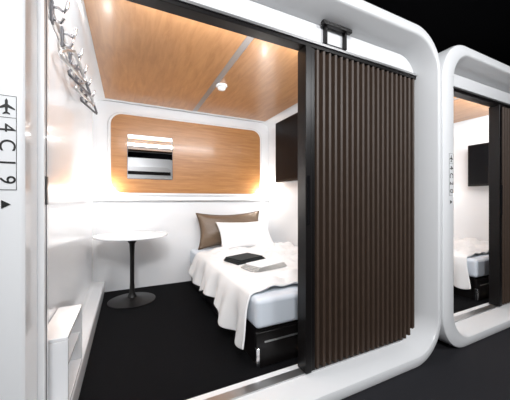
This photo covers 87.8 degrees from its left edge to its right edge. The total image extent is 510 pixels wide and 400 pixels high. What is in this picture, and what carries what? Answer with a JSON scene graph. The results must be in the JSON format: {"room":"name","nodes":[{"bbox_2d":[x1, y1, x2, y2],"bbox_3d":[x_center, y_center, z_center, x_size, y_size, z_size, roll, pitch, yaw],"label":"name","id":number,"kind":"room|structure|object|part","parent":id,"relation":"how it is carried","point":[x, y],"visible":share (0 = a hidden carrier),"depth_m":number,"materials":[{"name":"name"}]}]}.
{"room":"hotel room","nodes":[
{"label":"hotel room","id":0,"kind":"room"},
{"bbox_2d":[48,0,104,399],"bbox_3d":[-1.371,-0.045,2.142,0.125,2.290,2.210,0,0,-26],"label":"wall","id":1,"kind":"structure","parent":0,"point":[70,121],"depth_m":1.84,"materials":[{"name":"white"}]},
{"bbox_2d":[37,0,47,399],"bbox_3d":[-0.903,0.055,1.119,0.033,2.030,0.060,0,0,-26],"label":"door frame","id":2,"kind":"structure","parent":1,"relation":"attached to","point":[41,4],"depth_m":1.10,"materials":[{"name":"white plastic"}]},
{"bbox_2d":[46,0,46,399],"bbox_3d":[-0.895,0.055,1.123,0.020,2.030,0.012,0,0,-26],"label":"gasket","id":3,"kind":"object","parent":1,"relation":"attached to","point":[46,0],"visible":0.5,"depth_m":1.13,"materials":[{"name":"grey"}]},
{"bbox_2d":[45,176,47,204],"bbox_3d":[-0.886,-0.040,1.127,0.007,0.120,0.030,0,0,-26],"label":"latch plate","id":4,"kind":"object","parent":1,"relation":"attached to","point":[46,177],"visible":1,"depth_m":1.12,"materials":[{"name":"black"}]},
{"bbox_2d":[48,304,81,399],"bbox_3d":[-1.008,0.799,1.388,0.118,0.338,0.425,0,0,-26],"label":"cabinet","id":5,"kind":"object","parent":1,"relation":"attached to","point":[65,326],"visible":0.8,"depth_m":1.27,"materials":[{"name":"white wood"}]},
{"bbox_2d":[68,332,79,361],"bbox_3d":[-1.008,0.794,1.388,0.098,0.012,0.393,0,0,-26],"label":"shelf","id":6,"kind":"object","parent":5,"relation":"attached to","point":[73,337],"depth_m":1.48,"materials":[{"name":"white"}]},
{"bbox_2d":[48,0,95,103],"bbox_3d":[-1.297,-0.966,1.956,0.098,0.131,1.450,0,0,-26],"label":"hook rail","id":7,"kind":"object","parent":1,"relation":"attached to","point":[60,33],"visible":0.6,"depth_m":1.56,"materials":[{"name":"silver metal"}]},
{"bbox_3d":[-1.031,-0.958,1.346,0.012,0.115,0.040,0,0,-26],"label":"hook plate","id":8,"kind":"part","parent":7,"relation":"part of","materials":[{"name":"grey metal"}]},
{"bbox_3d":[-1.135,-0.958,1.562,0.012,0.115,0.040,0,0,-26],"label":"hook plate","id":9,"kind":"part","parent":7,"relation":"part of","materials":[{"name":"grey metal"}]},
{"bbox_2d":[58,34,97,114],"bbox_3d":[-1.251,-0.891,1.928,0.092,0.227,1.078,0,0,-26],"label":"hangers","id":10,"kind":"object","parent":7,"relation":"hanging from","point":[84,81],"visible":0.9,"depth_m":1.75,"materials":[{"name":"silver metal"}]},
{"bbox_2d":[81,0,263,122],"bbox_3d":[-0.369,-1.210,2.624,2.150,0.040,2.210,0,0,-26],"label":"ceiling","id":11,"kind":"structure","parent":0,"point":[82,1],"depth_m":3.27,"materials":[{"name":"white"}]},
{"bbox_2d":[84,0,246,110],"bbox_3d":[-0.836,-1.184,2.361,1.010,0.012,2.060,0,0,-26],"label":"panel","id":12,"kind":"object","parent":11,"relation":"attached to","point":[144,54],"visible":0.73,"depth_m":2.12,"materials":[{"name":"brown wood"}]},
{"bbox_2d":[193,36,253,110],"bbox_3d":[-0.353,-1.185,2.593,0.056,0.009,2.060,0,0,-26],"label":"metal strip","id":13,"kind":"object","parent":11,"relation":"attached to","point":[247,40],"visible":0.64,"depth_m":2.38,"materials":[{"name":"grey metal"}]},
{"bbox_2d":[197,38,297,120],"bbox_3d":[0.135,-1.184,2.828,1.025,0.012,2.060,0,0,-26],"label":"panel","id":14,"kind":"object","parent":11,"relation":"attached to","point":[262,83],"visible":0.48,"depth_m":2.75,"materials":[{"name":"brown wood"}]},
{"bbox_2d":[216,83,226,90],"bbox_3d":[-0.343,-1.150,2.720,0.120,0.056,0.120,0,0,-26],"label":"smoke detector","id":15,"kind":"object","parent":14,"relation":"attached to","point":[221,86],"visible":1,"depth_m":2.69,"materials":[{"name":"white plastic"}]},
{"bbox_2d":[93,100,268,291],"bbox_3d":[-0.858,-0.045,3.643,2.450,2.370,0.050,0,0,-26],"label":"wall","id":16,"kind":"structure","parent":0,"point":[163,260],"depth_m":3.39,"materials":[{"name":"white paint"}]},
{"bbox_2d":[94,198,268,200],"bbox_3d":[-0.835,-0.005,3.595,2.310,0.030,0.054,0,0,-26],"label":"trim","id":17,"kind":"structure","parent":16,"relation":"attached to","point":[95,199],"depth_m":3.43,"materials":[{"name":"white"}]},
{"bbox_2d":[108,112,260,195],"bbox_3d":[-0.831,-0.565,3.608,2.060,1.020,0.034,0,0,-26],"label":"surround","id":18,"kind":"object","parent":16,"relation":"attached to","point":[112,189],"visible":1,"depth_m":3.42,"materials":[{"name":"white"}]},
{"bbox_2d":[111,114,259,193],"bbox_3d":[-0.822,-0.565,3.590,1.990,0.950,0.017,0,0,-26],"label":"wood panel","id":19,"kind":"object","parent":18,"relation":"attached to","point":[209,159],"visible":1,"depth_m":3.59,"materials":[{"name":"brown wood"}]},
{"bbox_2d":[127,134,172,179],"bbox_3d":[-1.313,-0.532,3.336,0.535,0.545,0.015,0,0,-26],"label":"wall mirror","id":20,"kind":"object","parent":19,"relation":"attached to","point":[148,157],"visible":1,"depth_m":3.32,"materials":[{"name":"grey mirror"}]},
{"bbox_2d":[78,281,297,399],"bbox_3d":[-0.369,1.120,2.624,2.350,0.040,2.210,0,0,-26],"label":"floor","id":21,"kind":"structure","parent":0,"point":[174,346],"depth_m":1.90,"materials":[{"name":"black carpet"}]},
{"bbox_2d":[93,230,167,308],"bbox_3d":[-1.346,0.736,2.903,0.740,0.726,0.740,0,0,-26],"label":"round side table","id":22,"kind":"object","parent":21,"relation":"on","point":[133,299],"visible":1,"depth_m":2.86,"materials":[{"name":"white plastic"}]},
{"bbox_2d":[190,247,297,370],"bbox_3d":[0.121,0.875,2.888,1.229,0.450,2.040,0,0,-26],"label":"bed","id":23,"kind":"object","parent":21,"relation":"on","point":[271,333],"visible":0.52,"depth_m":1.80,"materials":[{"name":"black"}]},
{"bbox_2d":[196,211,258,249],"bbox_3d":[-0.336,0.400,3.675,0.958,0.492,0.223,0,0,-26],"label":"pillow","id":24,"kind":"object","parent":23,"relation":"on","point":[210,236],"visible":0.52,"depth_m":3.51,"materials":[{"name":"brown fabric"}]},
{"bbox_2d":[189,242,297,349],"bbox_3d":[0.151,0.761,2.678,1.350,0.435,1.598,0,0,-26],"label":"duvet","id":25,"kind":"object","parent":23,"relation":"on","point":[232,286],"visible":0.73,"depth_m":2.21,"materials":[{"name":"white fabric"}]},
{"bbox_2d":[216,220,273,248],"bbox_3d":[-0.121,0.450,3.482,0.740,0.327,0.294,0,0,-23],"label":"pillow","id":26,"kind":"object","parent":25,"relation":"on","point":[246,234],"visible":0.94,"depth_m":3.40,"materials":[{"name":"white fabric"}]},
{"bbox_2d":[224,253,265,264],"bbox_3d":[-0.105,0.588,2.682,0.360,0.038,0.266,0,0,-40],"label":"folded pajamas","id":27,"kind":"object","parent":25,"relation":"on","point":[244,258],"visible":0.95,"depth_m":2.62,"materials":[{"name":"black fabric"}]},
{"bbox_2d":[241,258,286,272],"bbox_3d":[0.086,0.584,2.397,0.370,0.047,0.235,0,0,-38],"label":"folded towels","id":28,"kind":"object","parent":25,"relation":"on","point":[264,264],"visible":1,"depth_m":2.34,"materials":[{"name":"grey fabric"}]},
{"bbox_3d":[0.121,0.750,2.893,1.225,0.200,2.030,0,0,-26],"label":"mattress","id":29,"kind":"part","parent":23,"relation":"part of","materials":[{"name":"white fabric"}]},
{"bbox_3d":[0.015,1.030,1.721,0.026,0.140,0.030,0,0,-26],"label":"corner leg","id":30,"kind":"part","parent":23,"relation":"part of","materials":[{"name":"silver metal"}]},
{"bbox_3d":[0.199,0.930,1.801,0.300,0.009,0.006,0,0,-26],"label":"rail","id":31,"kind":"part","parent":23,"relation":"part of","materials":[{"name":"silver metal"}]},
{"bbox_2d":[262,103,297,246],"bbox_3d":[0.636,-0.045,3.108,0.120,2.290,2.210,0,0,-26],"label":"wall","id":32,"kind":"structure","parent":0,"point":[283,196],"depth_m":3.78,"materials":[{"name":"white paint"}]},
{"bbox_2d":[276,112,297,182],"bbox_3d":[0.465,-0.655,3.463,0.117,0.830,0.600,0,0,-26],"label":"television","id":33,"kind":"object","parent":32,"relation":"attached to","point":[286,129],"visible":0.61,"depth_m":3.42,"materials":[{"name":"black plastic"}]},
{"bbox_2d":[342,327,509,399],"bbox_3d":[1.690,1.230,2.255,13.000,0.060,5.800,0,0,-26],"label":"floor","id":34,"kind":"structure","parent":0,"point":[479,370],"depth_m":1.79,"materials":[{"name":"carpet"}]},
{"bbox_2d":[0,0,441,399],"bbox_3d":[-0.302,-0.030,2.573,2.645,2.460,2.500,0,0,-26],"label":"cabin front frame","id":35,"kind":"object","parent":34,"relation":"on","point":[372,24],"visible":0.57,"depth_m":1.58,"materials":[{"name":"white plastic"}]},
{"bbox_2d":[0,94,16,208],"bbox_3d":[-0.860,-0.166,0.916,0.055,0.392,0.003,0,0,-26],"label":"number sign","id":36,"kind":"object","parent":35,"relation":"attached to","point":[8,104],"depth_m":0.92,"materials":[{"name":"white plastic"}]},
{"bbox_2d":[126,0,416,79],"bbox_3d":[0.192,-1.048,1.621,2.390,0.175,0.085,0,0,-26],"label":"header","id":37,"kind":"structure","parent":35,"relation":"attached to","point":[249,18],"depth_m":1.56,"materials":[{"name":"white plastic"}]},
{"bbox_3d":[0.190,-1.065,1.625,2.350,0.140,0.055,0,0,-26],"label":"header panel","id":38,"kind":"part","parent":37,"relation":"part of","materials":[{"name":"white plastic"}]},
{"bbox_2d":[298,45,311,373],"bbox_3d":[0.315,0.059,1.683,0.045,2.034,0.090,0,0,-26],"label":"post","id":39,"kind":"object","parent":37,"relation":"hanging from","point":[305,54],"visible":0.98,"depth_m":1.65,"materials":[{"name":"black"}]},
{"bbox_2d":[307,176,309,223],"bbox_3d":[0.328,0.000,1.630,0.016,0.300,0.018,0,0,-26],"label":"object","id":40,"kind":"structure","parent":39,"relation":"attached to","point":[308,177],"depth_m":1.62,"materials":[{"name":"black metal"}]},
{"bbox_2d":[312,48,314,370],"bbox_3d":[0.351,0.059,1.700,0.031,2.034,0.070,0,0,-26],"label":"trim","id":41,"kind":"structure","parent":39,"relation":"attached to","point":[313,50],"depth_m":1.67,"materials":[{"name":"black metal"}]},
{"bbox_2d":[315,49,413,368],"bbox_3d":[0.812,0.058,1.927,1.002,2.025,0.091,0,0,-26],"label":"door","id":42,"kind":"structure","parent":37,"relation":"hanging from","point":[364,115],"depth_m":1.85,"materials":[{"name":"brown wood"}]},
{"bbox_2d":[204,338,403,399],"bbox_3d":[0.181,1.083,1.619,2.130,0.010,0.060,0,0,-26],"label":"floor track","id":43,"kind":"object","parent":35,"relation":"on","point":[237,393],"visible":0.67,"depth_m":1.57,"materials":[{"name":"silver metal"}]},
{"bbox_2d":[321,19,351,50],"bbox_3d":[0.529,-1.067,1.732,0.245,0.135,0.044,0,0,-26],"label":"bracket","id":44,"kind":"object","parent":35,"relation":"attached to","point":[326,24],"depth_m":1.72,"materials":[{"name":"black metal"}]},
{"bbox_2d":[438,45,509,346],"bbox_3d":[2.086,-0.030,3.721,2.645,2.460,2.500,0,0,-26],"label":"cabin front frame","id":45,"kind":"object","parent":34,"relation":"on","point":[461,60],"visible":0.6,"depth_m":2.08,"materials":[{"name":"white plastic"}]},
{"bbox_2d":[449,153,452,203],"bbox_3d":[1.529,-0.166,2.065,0.055,0.392,0.003,0,0,-26],"label":"number sign","id":46,"kind":"object","parent":45,"relation":"attached to","point":[450,155],"depth_m":2.06,"materials":[{"name":"white plastic"}]},
{"bbox_2d":[454,74,509,108],"bbox_3d":[2.580,-1.048,2.769,2.390,0.175,0.085,0,0,-26],"label":"header","id":47,"kind":"structure","parent":45,"relation":"attached to","point":[467,89],"depth_m":2.54,"materials":[{"name":"white plastic"}]},
{"bbox_3d":[2.596,-0.991,2.735,2.390,0.015,0.010,0,0,-26],"label":"track trim","id":48,"kind":"part","parent":47,"relation":"part of","materials":[{"name":"black metal"}]},
{"bbox_2d":[489,105,501,306],"bbox_3d":[2.459,0.059,2.714,0.045,2.034,0.090,0,0,-26],"label":"post","id":49,"kind":"object","parent":47,"relation":"hanging from","point":[495,112],"visible":0.99,"depth_m":2.69,"materials":[{"name":"black"}]},
{"bbox_2d":[500,185,502,214],"bbox_3d":[2.473,0.000,2.662,0.016,0.300,0.018,0,0,-26],"label":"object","id":50,"kind":"structure","parent":49,"relation":"attached to","point":[501,186],"depth_m":2.65,"materials":[{"name":"black metal"}]},
{"bbox_2d":[502,107,509,303],"bbox_3d":[2.981,0.058,2.970,1.057,2.025,0.091,0,0,-26],"label":"pleats","id":51,"kind":"object","parent":47,"relation":"hanging from","point":[505,111],"visible":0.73,"depth_m":2.74,"materials":[{"name":"brown wood"}]},
{"bbox_2d":[454,302,509,321],"bbox_3d":[2.570,1.083,2.767,2.130,0.010,0.060,0,0,-26],"label":"floor track","id":52,"kind":"object","parent":45,"relation":"on","point":[489,307],"visible":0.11,"depth_m":2.54,"materials":[{"name":"silver metal"}]},
{"bbox_2d":[364,0,509,65],"bbox_3d":[1.690,-1.875,2.255,13.000,0.050,5.800,0,0,-26],"label":"background","id":53,"kind":"structure","parent":0,"point":[482,26],"depth_m":2.73,"materials":[{"name":"black"}]},
{"bbox_2d":[454,115,488,240],"bbox_3d":[3.024,-0.045,4.256,0.120,2.290,2.210,0,0,-26],"label":"wall","id":54,"kind":"structure","parent":0,"point":[471,203],"depth_m":3.99,"materials":[{"name":"white paint"}]},
{"bbox_2d":[468,142,488,185],"bbox_3d":[3.291,-0.500,3.701,0.117,0.600,0.500,0,0,-26],"label":"television","id":55,"kind":"object","parent":54,"relation":"attached to","point":[478,154],"visible":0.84,"depth_m":3.78,"materials":[{"name":"black plastic"}]},
{"bbox_2d":[454,295,488,312],"bbox_3d":[2.019,1.120,3.773,2.350,0.040,2.210,0,0,-26],"label":"floor","id":56,"kind":"structure","parent":0,"point":[460,303],"depth_m":2.82,"materials":[{"name":"black carpet"}]},
{"bbox_2d":[454,252,488,301],"bbox_3d":[2.509,0.875,4.036,1.229,0.450,2.040,0,0,-26],"label":"bed","id":57,"kind":"object","parent":56,"relation":"on","point":[477,264],"visible":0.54,"depth_m":2.92,"materials":[{"name":"black"}]},
{"bbox_2d":[454,237,488,288],"bbox_3d":[2.540,0.761,3.828,1.354,0.435,1.603,0,0,-26],"label":"duvet","id":58,"kind":"object","parent":57,"relation":"on","point":[464,248],"visible":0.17,"depth_m":3.04,"materials":[{"name":"white fabric"}]},
{"bbox_3d":[2.403,1.030,2.870,0.026,0.140,0.030,0,0,-26],"label":"corner leg","id":59,"kind":"part","parent":57,"relation":"part of","materials":[{"name":"silver metal"}]},
{"bbox_3d":[2.509,0.750,4.041,1.225,0.200,2.030,0,0,-26],"label":"mattress","id":60,"kind":"part","parent":57,"relation":"part of","materials":[{"name":"white fabric"}]},
{"bbox_3d":[2.020,-1.210,3.773,2.150,0.040,2.210,0,0,-26],"label":"ceiling","id":61,"kind":"structure","parent":0,"visible":0},
{"bbox_2d":[454,99,488,122],"bbox_3d":[2.524,-1.184,3.976,1.025,0.012,2.060,0,0,-26],"label":"panel","id":62,"kind":"object","parent":61,"relation":"attached to","point":[464,110],"visible":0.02,"depth_m":3.49,"materials":[{"name":"brown wood"}]}
]}

